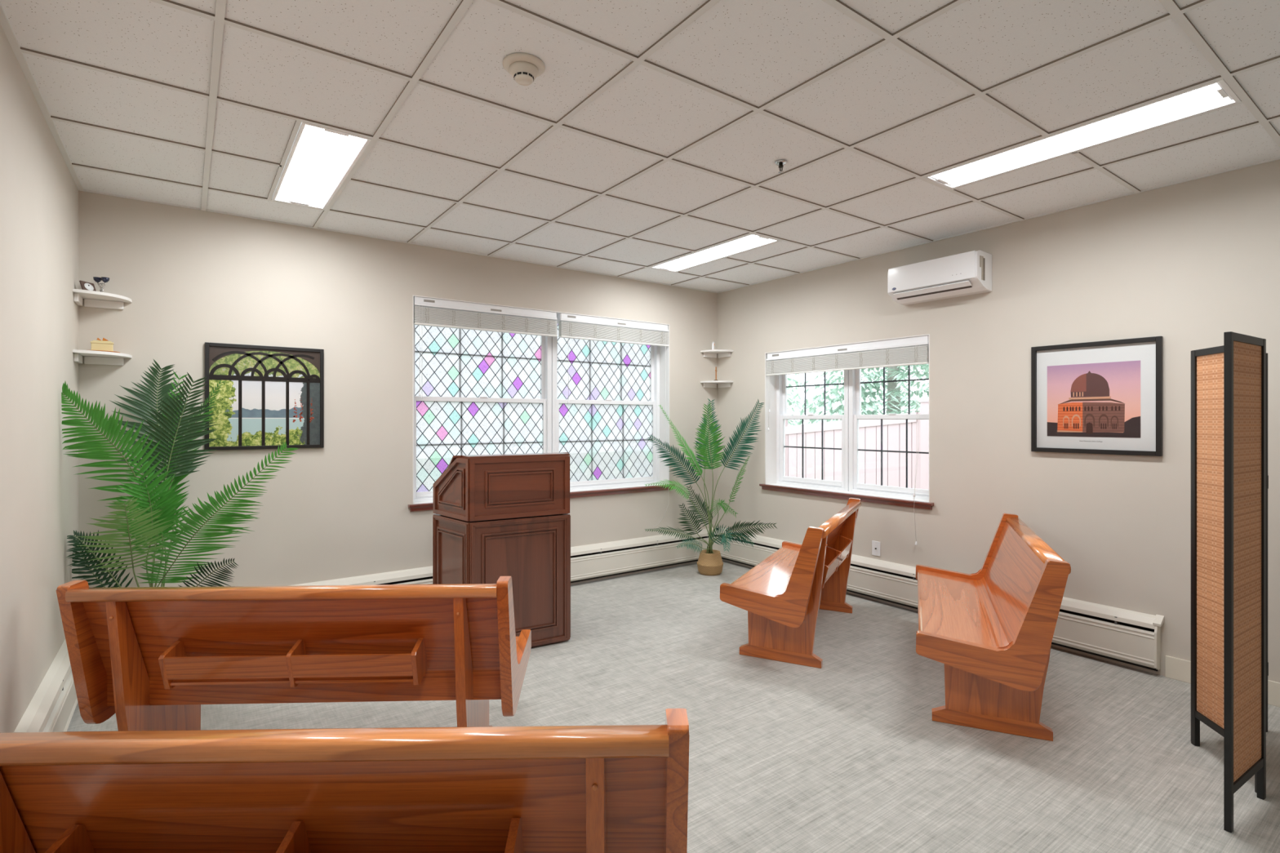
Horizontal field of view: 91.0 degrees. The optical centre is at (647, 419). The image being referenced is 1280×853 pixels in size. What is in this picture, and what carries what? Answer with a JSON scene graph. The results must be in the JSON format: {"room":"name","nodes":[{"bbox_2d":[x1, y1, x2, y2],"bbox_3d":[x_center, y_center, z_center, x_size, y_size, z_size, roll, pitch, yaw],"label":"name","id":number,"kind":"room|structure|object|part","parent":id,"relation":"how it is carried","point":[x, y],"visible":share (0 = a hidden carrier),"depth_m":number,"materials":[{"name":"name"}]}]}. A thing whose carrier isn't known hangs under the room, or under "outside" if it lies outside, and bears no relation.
{"room":"house of worship","nodes":[
{"label":"house of worship","id":0,"kind":"room"},
{"bbox_2d":[0,23,78,732],"bbox_3d":[-1.476,0.015,0.957,0.280,2.797,6.150,0,0,-36],"label":"wall","id":1,"kind":"structure","parent":0,"point":[39,193],"depth_m":2.47,"materials":[{"name":"beige paint"}]},
{"bbox_2d":[13,639,77,732],"bbox_3d":[-1.661,1.241,1.503,0.068,0.305,5.050,0,0,-36],"label":"baseboard heater","id":2,"kind":"object","parent":1,"relation":"attached to","point":[51,708],"visible":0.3,"depth_m":2.60,"materials":[{"name":"metal"}]},
{"bbox_3d":[-1.623,1.270,1.490,0.023,0.199,4.984,0,0,-36],"label":"panel","id":3,"kind":"part","parent":2,"relation":"part of","materials":[{"name":"metal"}]},
{"bbox_2d":[78,190,717,587],"bbox_3d":[-1.320,0.015,5.060,5.390,2.797,0.280,0,0,-36],"label":"wall","id":4,"kind":"structure","parent":0,"point":[191,277],"depth_m":4.25,"materials":[{"name":"beige paint"}]},
{"bbox_2d":[72,288,132,309],"bbox_3d":[-3.021,-0.664,3.493,0.232,0.060,0.232,0,0,-36],"label":"corner shelf","id":5,"kind":"object","parent":4,"relation":"attached to","point":[93,299],"visible":1,"depth_m":3.52,"materials":[{"name":"white paint"}]},
{"bbox_2d":[79,280,96,291],"bbox_3d":[-3.058,-0.723,3.433,0.033,0.058,0.084,0,0,-1],"label":"clock","id":6,"kind":"object","parent":5,"relation":"on","point":[84,285],"visible":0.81,"depth_m":3.42,"materials":[{"name":"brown wood"}]},
{"bbox_2d":[93,276,110,292],"bbox_3d":[-3.043,-0.743,3.503,0.081,0.097,0.039,0,0,-2],"label":"goblet","id":7,"kind":"object","parent":5,"relation":"on","point":[96,279],"visible":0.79,"depth_m":3.50,"materials":[{"name":"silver metal"}]},
{"bbox_2d":[93,276,102,282],"bbox_3d":[-3.064,-0.778,3.503,0.039,0.027,0.039,0,0,-2],"label":"cup","id":8,"kind":"object","parent":7,"relation":"on","point":[96,279],"depth_m":3.49,"materials":[{"name":"blue glass"}]},
{"bbox_3d":[-3.049,-0.735,3.505,0.034,0.064,0.012,0,0,-2],"label":"stem","id":9,"kind":"part","parent":7,"relation":"part of","materials":[{"name":"silver metal"}]},
{"bbox_2d":[100,276,110,282],"bbox_3d":[-3.022,-0.778,3.504,0.039,0.027,0.039,0,0,-2],"label":"cup","id":10,"kind":"object","parent":7,"relation":"on","point":[104,279],"depth_m":3.49,"materials":[{"name":"blue glass"}]},
{"bbox_2d":[72,349,132,365],"bbox_3d":[-3.021,-0.342,3.493,0.232,0.060,0.232,0,0,-36],"label":"corner shelf","id":11,"kind":"object","parent":4,"relation":"attached to","point":[91,357],"visible":1,"depth_m":3.53,"materials":[{"name":"white paint"}]},
{"bbox_2d":[93,350,119,352],"bbox_3d":[-3.042,-0.376,3.508,0.158,0.008,0.158,0,0,-36],"label":"saucer","id":12,"kind":"object","parent":11,"relation":"on","point":[94,350],"visible":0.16,"depth_m":3.47,"materials":[{"name":"white ceramic"}]},
{"bbox_2d":[90,337,113,351],"bbox_3d":[-3.042,-0.419,3.508,0.098,0.078,0.062,0,0,-40],"label":"trinket box","id":13,"kind":"object","parent":12,"relation":"on","point":[104,344],"visible":0.8,"depth_m":3.49,"materials":[{"name":"beige wood"}]},
{"bbox_3d":[-3.042,-0.430,3.508,0.098,0.016,0.062,0,0,-40],"label":"lid","id":14,"kind":"part","parent":13,"relation":"part of","materials":[{"name":"beige wood"}]},
{"bbox_2d":[204,342,324,450],"bbox_3d":[-2.447,-0.142,4.043,0.655,0.662,0.023,0,0,-36],"label":"framed picture","id":15,"kind":"object","parent":4,"relation":"attached to","point":[269,397],"visible":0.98,"depth_m":4.03},
{"bbox_2d":[288,527,717,586],"bbox_3d":[-1.216,1.241,4.919,4.830,0.305,0.068,0,0,-36],"label":"baseboard heater","id":16,"kind":"object","parent":4,"relation":"attached to","point":[600,560],"visible":0.34,"depth_m":5.56,"materials":[{"name":"metal"}]},
{"bbox_3d":[-1.203,1.270,4.901,4.698,0.199,0.023,0,0,-36],"label":"panel","id":17,"kind":"part","parent":16,"relation":"part of","materials":[{"name":"metal"}]},
{"bbox_2d":[408,294,675,511],"bbox_3d":[-0.811,-0.120,5.383,2.460,1.582,0.282,0,0,-36],"label":"window","id":18,"kind":"structure","parent":4,"relation":"in","point":[483,392],"depth_m":5.42,"materials":[{"name":"multicoloured glass"}]},
{"bbox_3d":[-1.352,-0.510,5.124,1.144,0.743,0.030,0,0,-36],"label":"sash","id":19,"kind":"part","parent":18,"relation":"part of","materials":[{"name":"white plastic"}]},
{"bbox_3d":[-1.330,0.207,5.095,1.144,0.787,0.036,0,0,-36],"label":"sash","id":20,"kind":"part","parent":18,"relation":"part of","materials":[{"name":"white plastic"}]},
{"bbox_3d":[-1.343,-0.141,5.112,1.212,1.540,0.090,0,0,-36],"label":"frame","id":21,"kind":"part","parent":18,"relation":"part of","materials":[{"name":"white plastic"}]},
{"bbox_2d":[413,296,557,398],"bbox_3d":[-1.246,-0.534,4.969,1.173,0.749,0.069,0,0,-36],"label":"window blind","id":22,"kind":"object","parent":18,"relation":"attached to","point":[430,312],"visible":0.98,"depth_m":4.91,"materials":[{"name":"white plastic"}]},
{"bbox_3d":[-1.244,-0.706,4.965,1.170,0.012,0.048,0,0,-36],"label":"rail","id":23,"kind":"part","parent":22,"relation":"part of","materials":[{"name":"white plastic"}]},
{"bbox_3d":[-0.740,0.644,5.286,2.460,0.054,0.042,0,0,-36],"label":"sill","id":24,"kind":"part","parent":18,"relation":"part of","materials":[{"name":"brown wood"}]},
{"bbox_3d":[-0.386,-0.510,5.833,1.104,0.743,0.030,0,0,-36],"label":"sash","id":25,"kind":"part","parent":18,"relation":"part of","materials":[{"name":"white plastic"}]},
{"bbox_3d":[-0.377,-0.141,5.821,1.172,1.540,0.090,0,0,-36],"label":"frame","id":26,"kind":"part","parent":18,"relation":"part of","materials":[{"name":"white plastic"}]},
{"bbox_3d":[-0.365,0.207,5.804,1.104,0.787,0.036,0,0,-36],"label":"sash","id":27,"kind":"part","parent":18,"relation":"part of","materials":[{"name":"white plastic"}]},
{"bbox_2d":[558,312,668,526],"bbox_3d":[-0.268,0.048,5.662,1.159,1.913,0.108,0,0,-36],"label":"window blind","id":28,"kind":"object","parent":18,"relation":"attached to","point":[571,326],"visible":0.99,"depth_m":5.64,"materials":[{"name":"white plastic"}]},
{"bbox_3d":[-0.277,-0.706,5.675,1.156,0.012,0.048,0,0,-36],"label":"rail","id":29,"kind":"part","parent":28,"relation":"part of","materials":[{"name":"white plastic"}]},
{"bbox_3d":[0.128,0.089,5.917,0.156,1.831,0.050,0,0,-36],"label":"pull cord","id":30,"kind":"part","parent":28,"relation":"part of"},
{"bbox_2d":[700,349,733,357],"bbox_3d":[0.685,-0.654,6.215,0.232,0.060,0.232,0,0,-36],"label":"corner shelf","id":31,"kind":"object","parent":4,"relation":"attached to","point":[712,353],"visible":1,"depth_m":6.24,"materials":[{"name":"white paint"}]},
{"bbox_2d":[700,380,733,387],"bbox_3d":[0.685,-0.351,6.215,0.232,0.060,0.232,0,0,-36],"label":"corner shelf","id":32,"kind":"object","parent":4,"relation":"attached to","point":[709,384],"visible":1,"depth_m":6.25,"materials":[{"name":"white paint"}]},
{"bbox_2d":[0,0,1279,292],"bbox_3d":[0.583,-1.332,2.469,4.830,0.097,6.150,0,0,-36],"label":"ceiling","id":33,"kind":"structure","parent":0,"point":[651,133],"depth_m":2.60,"materials":[{"name":"tile"}]},
{"bbox_2d":[271,121,371,209],"bbox_3d":[-1.728,-1.317,3.272,0.281,0.072,1.193,0,0,-36],"label":"ceiling light","id":34,"kind":"object","parent":33,"relation":"attached to","point":[320,159],"visible":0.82,"depth_m":3.21,"materials":[{"name":"white plastic"}]},
{"bbox_3d":[-2.065,-1.306,3.732,0.217,0.045,0.023,0,0,-36],"label":"plate","id":35,"kind":"part","parent":34,"relation":"part of","materials":[{"name":"white plastic"}]},
{"bbox_2d":[280,125,358,203],"bbox_3d":[-1.728,-1.304,3.272,0.202,0.018,1.141,0,0,-36],"label":"diffuser","id":36,"kind":"object","parent":34,"relation":"attached to","point":[323,154],"depth_m":3.21,"materials":[{"name":"white plastic"}]},
{"bbox_3d":[-1.390,-1.306,2.813,0.217,0.045,0.023,0,0,-36],"label":"plate","id":37,"kind":"part","parent":34,"relation":"part of","materials":[{"name":"white plastic"}]},
{"bbox_2d":[502,52,545,85],"bbox_3d":[-0.449,-1.257,2.282,0.152,0.065,0.152,0,0,-36],"label":"smoke detector","id":38,"kind":"object","parent":33,"relation":"attached to","point":[524,68],"visible":1,"depth_m":2.25,"materials":[{"name":"beige plastic"}]},
{"bbox_2d":[649,233,780,271],"bbox_3d":[0.483,-1.317,4.896,0.281,0.072,1.193,0,0,-36],"label":"ceiling light","id":39,"kind":"object","parent":33,"relation":"attached to","point":[752,241],"visible":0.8,"depth_m":4.88,"materials":[{"name":"white plastic"}]},
{"bbox_3d":[0.146,-1.306,5.356,0.217,0.045,0.023,0,0,-36],"label":"plate","id":40,"kind":"part","parent":39,"relation":"part of","materials":[{"name":"white plastic"}]},
{"bbox_2d":[774,159,786,173],"bbox_3d":[0.667,-1.263,3.145,0.062,0.052,0.062,0,0,-36],"label":"sprinkler","id":41,"kind":"object","parent":33,"relation":"attached to","point":[780,162],"visible":1,"depth_m":3.13,"materials":[{"name":"silver metal"}]},
{"bbox_2d":[923,79,1241,188],"bbox_3d":[1.927,-1.317,2.931,0.281,0.072,1.193,0,0,-36],"label":"ceiling light","id":42,"kind":"object","parent":33,"relation":"attached to","point":[1215,95],"visible":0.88,"depth_m":2.85,"materials":[{"name":"white plastic"}]},
{"bbox_3d":[1.589,-1.306,3.390,0.217,0.045,0.023,0,0,-36],"label":"plate","id":43,"kind":"part","parent":42,"relation":"part of","materials":[{"name":"white plastic"}]},
{"bbox_3d":[2.264,-1.306,2.471,0.217,0.045,0.023,0,0,-36],"label":"plate","id":44,"kind":"part","parent":42,"relation":"part of","materials":[{"name":"white plastic"}]},
{"bbox_2d":[66,560,1279,852],"bbox_3d":[0.559,1.474,2.501,5.390,0.120,6.630,0,0,-36],"label":"floor","id":45,"kind":"structure","parent":0,"point":[848,754],"depth_m":2.85,"materials":[{"name":"carpet"}]},
{"bbox_2d":[61,358,298,587],"bbox_3d":[-2.451,0.532,3.193,1.204,1.760,0.712,0,0,32],"label":"potted palm","id":46,"kind":"object","parent":45,"relation":"on","point":[153,523],"visible":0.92,"depth_m":3.24,"materials":[{"name":"green plant"}]},
{"bbox_2d":[56,576,531,731],"bbox_3d":[-1.323,1.002,2.565,1.600,0.821,0.600,0,0,-2],"label":"pew","id":47,"kind":"object","parent":45,"relation":"on","point":[149,657],"visible":0.95,"depth_m":2.36,"materials":[{"name":"brown wood"}]},
{"bbox_3d":[-2.102,0.874,2.539,0.042,0.564,0.590,0,0,-2],"label":"panel","id":48,"kind":"part","parent":47,"relation":"part of","materials":[{"name":"brown wood"}]},
{"bbox_3d":[-1.313,0.635,2.304,1.520,0.052,0.078,0,0,-2],"label":"rail","id":49,"kind":"part","parent":47,"relation":"part of","materials":[{"name":"brown wood"}]},
{"bbox_3d":[-1.318,0.862,2.427,1.516,0.477,0.214,0,0,-2],"label":"backrest","id":50,"kind":"part","parent":47,"relation":"part of","materials":[{"name":"brown wood"}]},
{"bbox_3d":[-0.545,0.874,2.600,0.042,0.564,0.590,0,0,-2],"label":"panel","id":51,"kind":"part","parent":47,"relation":"part of","materials":[{"name":"brown wood"}]},
{"bbox_2d":[0,708,688,852],"bbox_3d":[-0.666,1.002,1.487,1.480,0.821,0.600,0,0,-1],"label":"pew","id":52,"kind":"object","parent":45,"relation":"on","point":[613,788],"visible":1,"depth_m":1.28,"materials":[{"name":"brown wood"}]},
{"bbox_3d":[-0.663,0.862,1.349,1.396,0.477,0.214,0,0,-1],"label":"backrest","id":53,"kind":"part","parent":52,"relation":"part of","materials":[{"name":"brown wood"}]},
{"bbox_3d":[-0.660,0.635,1.226,1.400,0.052,0.078,0,0,-1],"label":"rail","id":54,"kind":"part","parent":52,"relation":"part of","materials":[{"name":"brown wood"}]},
{"bbox_3d":[0.053,0.874,1.509,0.042,0.564,0.590,0,0,-1],"label":"panel","id":55,"kind":"part","parent":52,"relation":"part of","materials":[{"name":"brown wood"}]},
{"bbox_2d":[432,452,570,647],"bbox_3d":[-0.888,0.815,4.041,0.863,1.197,0.480,0,0,-31],"label":"lectern","id":56,"kind":"object","parent":45,"relation":"on","point":[496,516],"visible":0.8,"depth_m":3.87,"materials":[{"name":"brown wood"}]},
{"bbox_3d":[-0.888,0.414,4.041,0.822,0.245,0.468,0,0,-31],"label":"panel moulding","id":57,"kind":"part","parent":56,"relation":"part of","materials":[{"name":"brown wood"}]},
{"bbox_3d":[-0.888,0.994,4.041,0.827,0.630,0.468,0,0,-31],"label":"panel moulding","id":58,"kind":"part","parent":56,"relation":"part of","materials":[{"name":"brown wood"}]},
{"bbox_3d":[-0.888,0.413,4.041,0.857,0.367,0.470,0,0,-31],"label":"frame moulding","id":59,"kind":"part","parent":56,"relation":"part of","materials":[{"name":"brown wood"}]},
{"bbox_3d":[-0.888,1.003,4.041,0.863,0.797,0.480,0,0,-31],"label":"frame moulding","id":60,"kind":"part","parent":56,"relation":"part of","materials":[{"name":"brown wood"}]},
{"bbox_2d":[644,398,776,575],"bbox_3d":[0.572,0.606,5.636,1.168,1.613,0.551,0,0,11],"label":"potted palm","id":61,"kind":"object","parent":45,"relation":"on","point":[709,562],"visible":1,"depth_m":5.71,"materials":[{"name":"green plant"}]},
{"bbox_2d":[720,497,861,668],"bbox_3d":[1.019,1.002,4.205,0.600,0.821,1.470,0,0,26],"label":"pew","id":62,"kind":"object","parent":45,"relation":"on","point":[783,595],"visible":1,"depth_m":3.68,"materials":[{"name":"brown wood"}]},
{"bbox_3d":[0.936,1.021,4.246,0.393,0.065,1.386,0,0,26],"label":"seat","id":63,"kind":"part","parent":62,"relation":"part of","materials":[{"name":"brown wood"}]},
{"bbox_3d":[0.697,0.874,3.568,0.590,0.564,0.042,0,0,26],"label":"panel","id":64,"kind":"part","parent":62,"relation":"part of","materials":[{"name":"brown wood"}]},
{"bbox_3d":[1.333,0.874,4.846,0.590,0.564,0.042,0,0,26],"label":"panel","id":65,"kind":"part","parent":62,"relation":"part of","materials":[{"name":"brown wood"}]},
{"bbox_3d":[1.142,0.862,4.144,0.214,0.477,1.386,0,0,26],"label":"backrest","id":66,"kind":"part","parent":62,"relation":"part of","materials":[{"name":"brown wood"}]},
{"bbox_3d":[1.252,0.635,4.089,0.078,0.052,1.390,0,0,26],"label":"rail","id":67,"kind":"part","parent":62,"relation":"part of","materials":[{"name":"brown wood"}]},
{"bbox_2d":[915,512,1071,741],"bbox_3d":[1.775,1.002,3.398,0.600,0.821,1.470,0,0,23],"label":"pew","id":68,"kind":"object","parent":45,"relation":"on","point":[991,628],"visible":1,"depth_m":2.88,"materials":[{"name":"brown wood"}]},
{"bbox_3d":[1.690,1.021,3.434,0.393,0.065,1.386,0,0,23],"label":"seat","id":69,"kind":"part","parent":68,"relation":"part of","materials":[{"name":"brown wood"}]},
{"bbox_3d":[2.050,0.874,4.057,0.590,0.564,0.042,0,0,23],"label":"panel","id":70,"kind":"part","parent":68,"relation":"part of","materials":[{"name":"brown wood"}]},
{"bbox_3d":[1.492,0.874,2.743,0.590,0.564,0.042,0,0,23],"label":"panel","id":71,"kind":"part","parent":68,"relation":"part of","materials":[{"name":"brown wood"}]},
{"bbox_3d":[1.902,0.862,3.344,0.214,0.477,1.386,0,0,23],"label":"backrest","id":72,"kind":"part","parent":68,"relation":"part of","materials":[{"name":"brown wood"}]},
{"bbox_3d":[2.015,0.635,3.296,0.078,0.052,1.390,0,0,23],"label":"rail","id":73,"kind":"part","parent":68,"relation":"part of","materials":[{"name":"brown wood"}]},
{"bbox_2d":[1191,331,1268,833],"bbox_3d":[2.355,0.556,2.562,1.093,1.715,0.240,0,0,-45],"label":"folding screen","id":74,"kind":"object","parent":45,"relation":"on","point":[1229,477],"visible":1,"depth_m":2.33,"materials":[{"name":"black paint"}]},
{"bbox_3d":[2.347,0.493,2.553,0.006,1.541,0.348,0,0,11],"label":"woven panel","id":75,"kind":"part","parent":74,"relation":"part of","materials":[{"name":"beige wicker"}]},
{"bbox_3d":[2.147,0.556,2.257,0.374,1.715,0.020,0,0,-32],"label":"panel frame","id":76,"kind":"part","parent":74,"relation":"part of","materials":[{"name":"black paint"}]},
{"bbox_3d":[2.146,0.493,2.256,0.333,1.541,0.006,0,0,-32],"label":"woven panel","id":77,"kind":"part","parent":74,"relation":"part of","materials":[{"name":"beige wicker"}]},
{"bbox_3d":[2.596,0.556,2.803,0.430,1.715,0.020,0,0,-14],"label":"panel frame","id":78,"kind":"part","parent":74,"relation":"part of","materials":[{"name":"black paint"}]},
{"bbox_2d":[697,549,723,575],"bbox_3d":[0.576,1.313,5.783,0.244,0.199,0.244,0,0,-36],"label":"basket pot","id":79,"kind":"object","parent":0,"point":[709,562],"depth_m":5.69,"materials":[{"name":"beige wicker"}]},
{"bbox_2d":[717,159,1279,682],"bbox_3d":[2.642,0.015,3.981,0.280,2.797,6.150,0,0,-36],"label":"wall","id":80,"kind":"structure","parent":0,"point":[1188,264],"depth_m":3.90,"materials":[{"name":"beige paint"}]},
{"bbox_2d":[0,2,1279,293],"bbox_3d":[0.583,-1.286,2.469,4.830,0.008,6.150,0,0,-36],"label":"trim","id":81,"kind":"structure","parent":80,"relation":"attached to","point":[4,21],"depth_m":3.54,"materials":[{"name":"metal"}]},
{"bbox_2d":[759,333,933,510],"bbox_3d":[1.649,0.016,5.264,0.282,1.274,1.676,0,0,-36],"label":"window","id":82,"kind":"structure","parent":80,"relation":"in","point":[775,479],"depth_m":5.31,"materials":[{"name":"white plastic"}]},
{"bbox_3d":[1.500,-0.296,5.655,0.030,0.590,0.732,0,0,-36],"label":"sash","id":83,"kind":"part","parent":82,"relation":"part of","materials":[{"name":"white plastic"}]},
{"bbox_3d":[1.471,0.266,5.633,0.036,0.630,0.732,0,0,-36],"label":"sash","id":84,"kind":"part","parent":82,"relation":"part of","materials":[{"name":"white plastic"}]},
{"bbox_3d":[1.488,-0.006,5.646,0.090,1.230,0.800,0,0,-36],"label":"frame","id":85,"kind":"part","parent":82,"relation":"part of","materials":[{"name":"white plastic"}]},
{"bbox_2d":[784,418,841,479],"bbox_3d":[1.480,0.263,5.640,0.008,0.536,0.656,0,0,-36],"label":"grille","id":86,"kind":"object","parent":82,"relation":"attached to","point":[822,447],"depth_m":5.64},
{"bbox_2d":[786,371,844,415],"bbox_3d":[1.506,-0.298,5.659,0.008,0.514,0.656,0,0,-36],"label":"grille","id":87,"kind":"object","parent":82,"relation":"attached to","point":[824,384],"depth_m":5.74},
{"bbox_3d":[1.553,0.626,5.193,0.042,0.054,1.676,0,0,-36],"label":"sill","id":88,"kind":"part","parent":82,"relation":"part of","materials":[{"name":"brown wood"}]},
{"bbox_2d":[765,335,928,545],"bbox_3d":[1.571,0.155,5.207,0.110,1.542,1.579,0,0,-36],"label":"window blind","id":89,"kind":"object","parent":82,"relation":"attached to","point":[908,351],"visible":0.98,"depth_m":5.08,"materials":[{"name":"white plastic"}]},
{"bbox_3d":[1.121,-0.231,5.822,0.003,0.630,0.004,0,0,-36],"label":"pull cord","id":90,"kind":"part","parent":89,"relation":"part of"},
{"bbox_3d":[1.583,-0.414,5.217,0.048,0.012,1.576,0,0,-36],"label":"rail","id":91,"kind":"part","parent":89,"relation":"part of","materials":[{"name":"white plastic"}]},
{"bbox_3d":[1.964,0.024,4.622,0.052,1.140,0.012,0,0,-40],"label":"pull cord","id":92,"kind":"part","parent":89,"relation":"part of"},
{"bbox_3d":[1.973,0.174,4.610,0.052,1.440,0.018,0,0,-36],"label":"pull cord","id":93,"kind":"part","parent":89,"relation":"part of","materials":[{"name":"white"}]},
{"bbox_3d":[1.965,-0.006,4.996,0.090,1.230,0.800,0,0,-36],"label":"frame","id":94,"kind":"part","parent":82,"relation":"part of","materials":[{"name":"white plastic"}]},
{"bbox_3d":[1.948,0.266,4.984,0.036,0.630,0.732,0,0,-36],"label":"sash","id":95,"kind":"part","parent":82,"relation":"part of","materials":[{"name":"white plastic"}]},
{"bbox_3d":[1.977,-0.296,5.005,0.030,0.590,0.732,0,0,-36],"label":"sash","id":96,"kind":"part","parent":82,"relation":"part of","materials":[{"name":"white plastic"}]},
{"bbox_2d":[857,418,928,488],"bbox_3d":[1.957,0.263,4.990,0.008,0.536,0.656,0,0,-36],"label":"grille","id":97,"kind":"object","parent":82,"relation":"attached to","point":[862,485],"depth_m":5.07,"materials":[{"name":"black metal"}]},
{"bbox_2d":[860,365,928,414],"bbox_3d":[1.984,-0.298,5.010,0.008,0.514,0.656,0,0,-36],"label":"grille","id":98,"kind":"object","parent":82,"relation":"attached to","point":[908,380],"depth_m":5.09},
{"bbox_2d":[871,540,880,556],"bbox_3d":[1.781,1.006,4.904,0.014,0.112,0.072,0,0,-36],"label":"wall plate","id":99,"kind":"object","parent":80,"relation":"attached to","point":[876,546],"visible":1,"depth_m":4.90,"materials":[{"name":"white plastic"}]},
{"bbox_2d":[887,249,991,305],"bbox_3d":[2.029,-0.981,4.397,0.214,0.250,0.648,0,0,-36],"label":"air conditioner","id":100,"kind":"object","parent":80,"relation":"attached to","point":[970,273],"visible":1,"depth_m":4.29,"materials":[{"name":"white plastic"}]},
{"bbox_3d":[1.945,-1.013,4.341,0.009,0.177,0.627,0,0,-36],"label":"panel","id":101,"kind":"part","parent":100,"relation":"part of","materials":[{"name":"white plastic"}]},
{"bbox_2d":[716,528,1164,671],"bbox_3d":[1.751,1.238,4.900,0.068,0.312,3.613,0,0,-36],"label":"baseboard heater","id":102,"kind":"object","parent":80,"relation":"attached to","point":[1132,637],"visible":0.52,"depth_m":3.78,"materials":[{"name":"metal"}]},
{"bbox_2d":[716,528,1156,629],"bbox_3d":[1.761,1.120,4.894,0.058,0.063,3.535,0,0,-36],"label":"hood","id":103,"kind":"object","parent":102,"relation":"attached to","point":[1117,615],"depth_m":3.81,"materials":[{"name":"metal"}]},
{"bbox_2d":[1031,336,1162,456],"bbox_3d":[2.638,-0.129,3.728,0.025,0.662,0.661,0,0,-36],"label":"framed picture","id":104,"kind":"object","parent":80,"relation":"attached to","point":[1105,397],"visible":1,"depth_m":3.70,"materials":[{"name":"wood"}]},
{"bbox_2d":[1047,360,1140,437],"bbox_3d":[2.637,-0.116,3.735,0.004,0.437,0.477,0,0,-36],"label":"print","id":105,"kind":"object","parent":104,"relation":"attached to","point":[1086,398],"depth_m":3.72,"materials":[{"name":"paper"}]},
{"bbox_2d":[1165,655,1279,706],"bbox_3d":[3.595,1.355,2.435,0.014,0.118,2.530,0,0,-36],"label":"baseboard","id":106,"kind":"structure","parent":80,"relation":"attached to","point":[1176,668],"depth_m":3.38,"materials":[{"name":"paint"}]},
{"label":"outside","id":107,"kind":"structure","parent":0,"visible":0},
{"bbox_3d":[0.440,1.774,13.064,32.000,0.120,36.000,0,0,-36],"label":"ground","id":108,"kind":"structure","parent":107,"visible":0},
{"bbox_2d":[786,373,817,425],"bbox_3d":[2.213,-1.225,15.423,4.411,6.105,4.611,0,0,-36],"label":"conifer","id":109,"kind":"object","parent":108,"relation":"on","point":[793,402],"visible":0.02,"depth_m":15.29,"materials":[{"name":"green plant"}]},
{"bbox_2d":[785,399,928,489],"bbox_3d":[3.077,0.585,8.797,0.140,2.258,8.150,0,0,-36],"label":"vinyl fence","id":110,"kind":"object","parent":108,"relation":"on","point":[894,431],"visible":0.16,"depth_m":8.72,"materials":[{"name":"white plastic"}]},
{"bbox_3d":[2.828,0.075,9.136,0.070,0.348,2.340,0,0,-36],"label":"rail","id":111,"kind":"part","parent":110,"relation":"part of","materials":[{"name":"plastic"}]},
{"bbox_3d":[3.598,0.725,8.088,0.140,1.977,0.150,0,0,-36],"label":"post","id":112,"kind":"part","parent":110,"relation":"part of","materials":[{"name":"plastic"}]},
{"bbox_2d":[787,364,928,425],"bbox_3d":[4.587,-1.207,11.463,4.527,6.133,4.561,0,0,38],"label":"trees","id":113,"kind":"object","parent":108,"relation":"on","point":[894,403],"visible":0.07,"depth_m":11.34,"materials":[{"name":"green plant"}]}
]}

